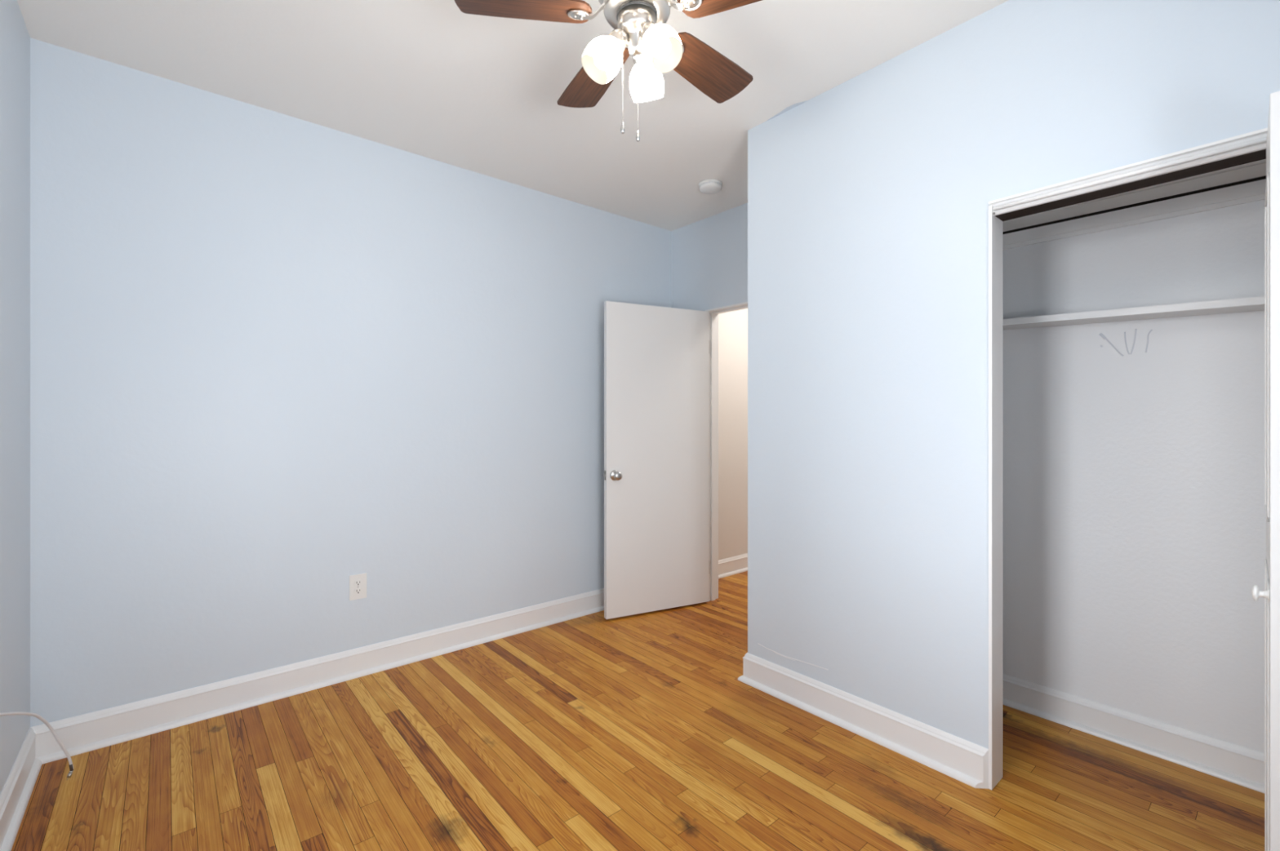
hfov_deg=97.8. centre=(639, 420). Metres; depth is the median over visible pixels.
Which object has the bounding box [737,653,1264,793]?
baseboard
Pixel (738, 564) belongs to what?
baseboard
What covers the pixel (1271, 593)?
door
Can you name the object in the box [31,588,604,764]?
baseboard
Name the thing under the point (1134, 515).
wall
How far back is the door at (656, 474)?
3.52 m
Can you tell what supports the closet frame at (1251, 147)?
attached to the wall at (869, 195)
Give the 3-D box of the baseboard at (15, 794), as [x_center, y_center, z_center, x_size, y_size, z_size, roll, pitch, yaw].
[-1.005,1.151,0.642,0.033,0.129,3.520,0,0,-40]
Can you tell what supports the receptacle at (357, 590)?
attached to the wall outlet at (357, 583)
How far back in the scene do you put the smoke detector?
3.16 m
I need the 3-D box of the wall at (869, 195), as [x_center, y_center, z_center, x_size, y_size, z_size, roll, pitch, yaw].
[1.301,-0.069,1.721,0.118,2.568,2.380,0,0,-40]
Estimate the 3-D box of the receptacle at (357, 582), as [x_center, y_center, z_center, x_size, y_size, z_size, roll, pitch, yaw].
[-1.342,0.774,2.658,0.034,0.027,0.002,0,0,-40]
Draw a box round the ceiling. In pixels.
[17,0,1008,231]
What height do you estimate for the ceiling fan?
0.592 m
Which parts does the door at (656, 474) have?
knob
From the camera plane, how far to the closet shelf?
1.98 m
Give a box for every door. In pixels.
[603,301,709,619]
[1251,91,1279,850]
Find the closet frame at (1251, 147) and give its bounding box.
[988,128,1267,790]
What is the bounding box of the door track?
[1002,159,1266,234]
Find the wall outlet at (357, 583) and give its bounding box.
[349,573,366,600]
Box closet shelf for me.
[1002,296,1264,330]
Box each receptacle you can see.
[354,579,362,586]
[354,587,362,594]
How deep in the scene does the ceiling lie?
2.15 m
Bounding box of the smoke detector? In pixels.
[697,179,722,194]
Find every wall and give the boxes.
[0,0,30,794]
[30,37,747,727]
[671,203,747,311]
[747,0,1279,749]
[1002,200,1266,753]
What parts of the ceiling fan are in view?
fan blade, fan blade, bulb, lamp shade, light arm, pull chain, pull chain, light arm, lamp shade, light arm, lamp shade, bulb, fan blade, fan blade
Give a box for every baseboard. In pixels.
[0,727,42,850]
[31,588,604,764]
[718,553,747,578]
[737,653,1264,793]
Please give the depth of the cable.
1.81 m
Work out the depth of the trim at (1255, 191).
2.06 m
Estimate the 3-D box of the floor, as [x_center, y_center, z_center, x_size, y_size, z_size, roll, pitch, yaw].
[0.828,1.235,2.186,4.972,0.040,3.700,0,0,-40]
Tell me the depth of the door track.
1.99 m
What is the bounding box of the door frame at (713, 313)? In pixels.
[704,302,747,600]
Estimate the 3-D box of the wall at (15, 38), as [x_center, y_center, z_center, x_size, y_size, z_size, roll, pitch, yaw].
[-1.056,-0.069,0.599,0.100,2.568,3.720,0,0,-40]
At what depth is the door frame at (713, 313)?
3.76 m
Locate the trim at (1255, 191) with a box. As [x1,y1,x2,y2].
[1002,178,1266,250]
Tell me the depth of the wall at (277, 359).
2.47 m
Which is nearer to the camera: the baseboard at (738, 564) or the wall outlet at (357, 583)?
the wall outlet at (357, 583)
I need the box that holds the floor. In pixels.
[10,571,1264,850]
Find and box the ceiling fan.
[454,0,762,142]
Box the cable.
[0,711,73,780]
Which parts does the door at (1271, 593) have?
knob, panel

